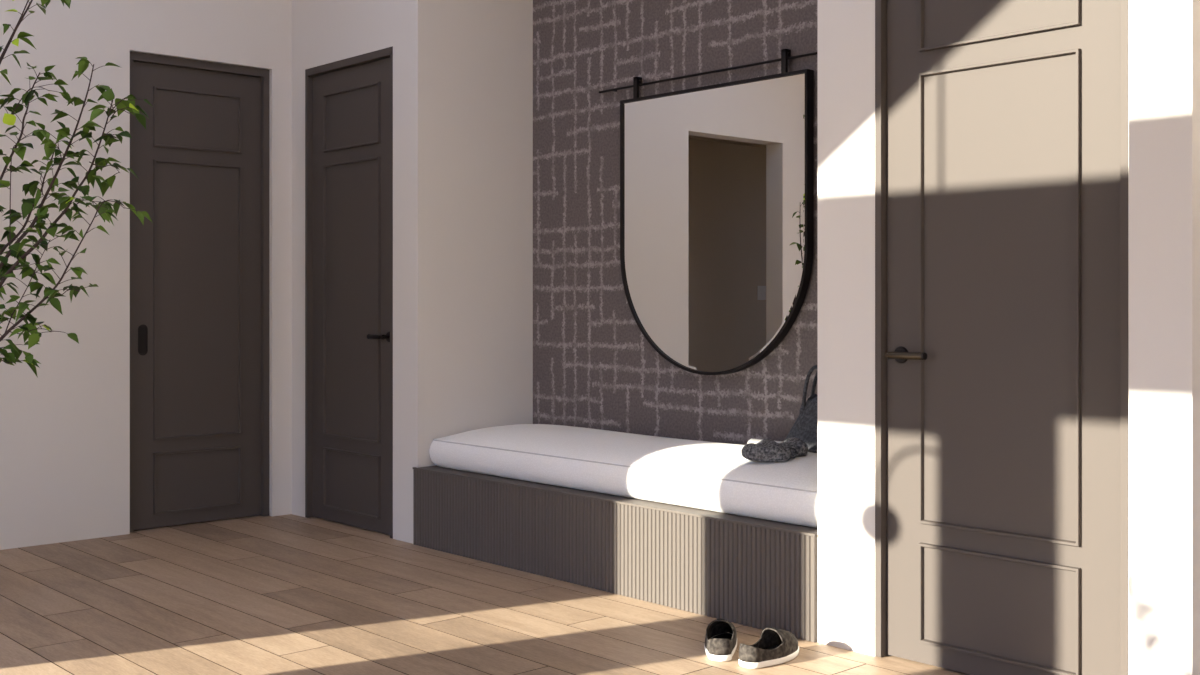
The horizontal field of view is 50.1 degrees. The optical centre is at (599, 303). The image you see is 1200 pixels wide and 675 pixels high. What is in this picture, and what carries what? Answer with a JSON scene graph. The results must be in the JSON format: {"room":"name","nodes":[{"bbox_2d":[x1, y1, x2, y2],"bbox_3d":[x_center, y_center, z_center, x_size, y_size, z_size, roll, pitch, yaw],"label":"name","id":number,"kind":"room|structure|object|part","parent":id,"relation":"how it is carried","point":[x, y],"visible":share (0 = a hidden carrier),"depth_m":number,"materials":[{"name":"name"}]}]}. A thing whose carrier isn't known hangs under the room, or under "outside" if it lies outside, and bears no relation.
{"room":"entrance hall","nodes":[
{"label":"entrance hall","id":0,"kind":"room"},
{"bbox_2d":[0,0,290,549],"bbox_3d":[-3.415,-0.670,5.592,4.509,3.660,0.163,0,0,-42],"label":"wall","id":1,"kind":"structure","parent":0,"point":[65,430],"depth_m":6.31,"materials":[{"name":"white paint"}]},
{"bbox_2d":[130,51,268,532],"bbox_3d":[-2.138,-0.056,6.780,0.785,2.432,0.135,0,0,-42],"label":"door","id":2,"kind":"structure","parent":1,"relation":"in","point":[199,271],"depth_m":6.75,"materials":[{"name":"grey paint"}]},
{"bbox_3d":[-2.334,0.188,6.547,0.050,0.158,0.004,0,0,-42],"label":"flush pull","id":3,"kind":"part","parent":2,"relation":"part of","materials":[{"name":"black metal"}]},
{"bbox_3d":[-2.111,-0.959,6.744,0.484,0.306,0.014,0,0,-42],"label":"moulding","id":4,"kind":"part","parent":2,"relation":"part of","materials":[{"name":"grey paint"}]},
{"bbox_3d":[-2.111,-0.016,6.744,0.484,1.442,0.014,0,0,-42],"label":"moulding","id":5,"kind":"part","parent":2,"relation":"part of","materials":[{"name":"grey paint"}]},
{"bbox_3d":[-2.111,0.927,6.744,0.484,0.319,0.014,0,0,-42],"label":"moulding","id":6,"kind":"part","parent":2,"relation":"part of","materials":[{"name":"grey paint"}]},
{"bbox_2d":[0,514,969,674],"bbox_3d":[-0.084,1.185,2.033,4.620,0.050,9.913,0,0,-42],"label":"floor","id":7,"kind":"structure","parent":0,"point":[290,594],"depth_m":4.70,"materials":[{"name":"brown wood"}]},
{"bbox_2d":[0,0,152,377],"bbox_3d":[-2.252,-0.169,4.824,1.290,2.657,0.452,0,0,11],"label":"indoor tree","id":8,"kind":"object","parent":7,"relation":"on","point":[104,208],"visible":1,"depth_m":4.78,"materials":[{"name":"green plant"}]},
{"bbox_2d":[413,466,817,641],"bbox_3d":[0.183,0.974,5.514,0.726,0.370,2.420,0,0,-42],"label":"bench","id":9,"kind":"object","parent":7,"relation":"on","point":[757,573],"visible":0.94,"depth_m":5.05,"materials":[{"name":"grey"}]},
{"bbox_2d":[430,424,817,527],"bbox_3d":[0.212,0.683,5.524,0.670,0.210,2.394,0,0,-42],"label":"bench cushion","id":10,"kind":"object","parent":9,"relation":"on","point":[711,476],"visible":0.77,"depth_m":5.18,"materials":[{"name":"white fabric"}]},
{"bbox_2d":[747,439,781,443],"bbox_3d":[0.701,0.595,5.344,0.106,0.057,0.161,0,0,-42],"label":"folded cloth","id":11,"kind":"object","parent":10,"relation":"on","point":[755,441],"visible":0.2,"depth_m":5.34,"materials":[{"name":"white fabric"}]},
{"bbox_2d":[741,438,807,461],"bbox_3d":[0.669,0.553,4.858,0.282,0.079,0.186,0,0,-18],"label":"garment","id":12,"kind":"object","parent":10,"relation":"on","point":[766,450],"visible":1,"depth_m":4.79,"materials":[{"name":"grey fabric"}]},
{"bbox_2d":[783,365,817,452],"bbox_3d":[0.895,0.445,5.081,0.208,0.396,0.388,0,0,-42],"label":"bag","id":13,"kind":"object","parent":10,"relation":"on","point":[805,427],"visible":0.4,"depth_m":5.11,"materials":[{"name":"grey fabric"}]},
{"bbox_3d":[0.871,0.364,5.111,0.022,0.234,0.172,0,0,-42],"label":"bag handle","id":14,"kind":"part","parent":13,"relation":"part of","materials":[{"name":"grey fabric"}]},
{"bbox_3d":[0.909,0.364,5.146,0.015,0.233,0.172,0,0,-42],"label":"bag handle","id":15,"kind":"part","parent":13,"relation":"part of","materials":[{"name":"grey fabric"}]},
{"bbox_2d":[704,619,736,661],"bbox_3d":[0.404,1.106,4.286,0.109,0.107,0.292,0,0,7],"label":"shoe","id":16,"kind":"object","parent":7,"relation":"on","point":[720,645],"visible":1,"depth_m":4.22,"materials":[{"name":"grey fabric"}]},
{"bbox_2d":[739,627,798,668],"bbox_3d":[0.562,1.106,4.171,0.292,0.107,0.109,0,0,-43],"label":"shoe","id":17,"kind":"object","parent":7,"relation":"on","point":[775,646],"visible":1,"depth_m":4.13,"materials":[{"name":"grey fabric"}]},
{"bbox_2d":[438,0,532,437],"bbox_3d":[-0.601,-0.670,6.473,0.594,3.660,0.100,0,0,-42],"label":"wall","id":18,"kind":"structure","parent":0,"point":[485,47],"depth_m":6.42,"materials":[{"name":"white paint"}]},
{"bbox_2d":[533,0,817,444],"bbox_3d":[0.498,-0.670,5.786,0.100,3.660,2.598,0,0,-42],"label":"wall","id":19,"kind":"structure","parent":0,"point":[594,367],"depth_m":6.19,"materials":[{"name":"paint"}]},
{"bbox_2d":[599,52,817,92],"bbox_3d":[0.499,-1.023,5.688,0.031,0.012,1.464,0,0,-42],"label":"rail","id":20,"kind":"object","parent":19,"relation":"attached to","point":[812,53],"visible":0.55,"depth_m":5.67,"materials":[{"name":"black metal"}]},
{"bbox_2d":[620,49,813,374],"bbox_3d":[0.487,-0.371,5.677,0.042,1.378,1.116,0,0,-42],"label":"wall mirror","id":21,"kind":"object","parent":20,"relation":"hanging from","point":[717,180],"visible":1,"depth_m":5.61,"materials":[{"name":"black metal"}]},
{"bbox_2d":[291,0,1128,674],"bbox_3d":[1.631,-0.670,3.505,0.120,3.660,9.970,0,0,-42],"label":"wall","id":22,"kind":"structure","parent":0,"point":[323,32],"depth_m":4.37,"materials":[{"name":"white paint"}]},
{"bbox_2d":[305,46,392,537],"bbox_3d":[-1.276,-0.052,6.658,0.149,2.425,0.853,0,0,-42],"label":"door","id":23,"kind":"structure","parent":22,"relation":"in","point":[349,101],"depth_m":6.67,"materials":[{"name":"grey paint"}]},
{"bbox_3d":[-1.291,-0.959,6.642,0.014,0.306,0.543,0,0,-42],"label":"moulding","id":24,"kind":"part","parent":23,"relation":"part of","materials":[{"name":"grey paint"}]},
{"bbox_3d":[-1.291,-0.016,6.642,0.014,1.442,0.543,0,0,-42],"label":"moulding","id":25,"kind":"part","parent":23,"relation":"part of","materials":[{"name":"grey paint"}]},
{"bbox_3d":[-1.291,0.927,6.642,0.014,0.319,0.543,0,0,-42],"label":"moulding","id":26,"kind":"part","parent":23,"relation":"part of","materials":[{"name":"grey paint"}]},
{"bbox_2d":[875,0,1127,674],"bbox_3d":[1.222,-0.052,3.927,0.149,2.425,0.850,0,0,-42],"label":"door","id":27,"kind":"structure","parent":22,"relation":"in","point":[1001,126],"depth_m":3.90,"materials":[{"name":"grey paint"}]},
{"bbox_3d":[1.207,-0.959,3.912,0.014,0.306,0.540,0,0,-42],"label":"moulding","id":28,"kind":"part","parent":27,"relation":"part of","materials":[{"name":"grey paint"}]},
{"bbox_3d":[1.207,-0.016,3.912,0.014,1.442,0.540,0,0,-42],"label":"moulding","id":29,"kind":"part","parent":27,"relation":"part of","materials":[{"name":"grey paint"}]},
{"bbox_3d":[1.207,0.927,3.912,0.014,0.319,0.540,0,0,-42],"label":"moulding","id":30,"kind":"part","parent":27,"relation":"part of","materials":[{"name":"grey paint"}]},
{"bbox_2d":[1129,0,1199,674],"bbox_3d":[1.513,-0.670,3.294,0.339,3.660,0.158,0,0,-42],"label":"wall pier","id":31,"kind":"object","parent":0,"point":[1164,35],"visible":1,"depth_m":3.17,"materials":[{"name":"white paint"}]}
]}

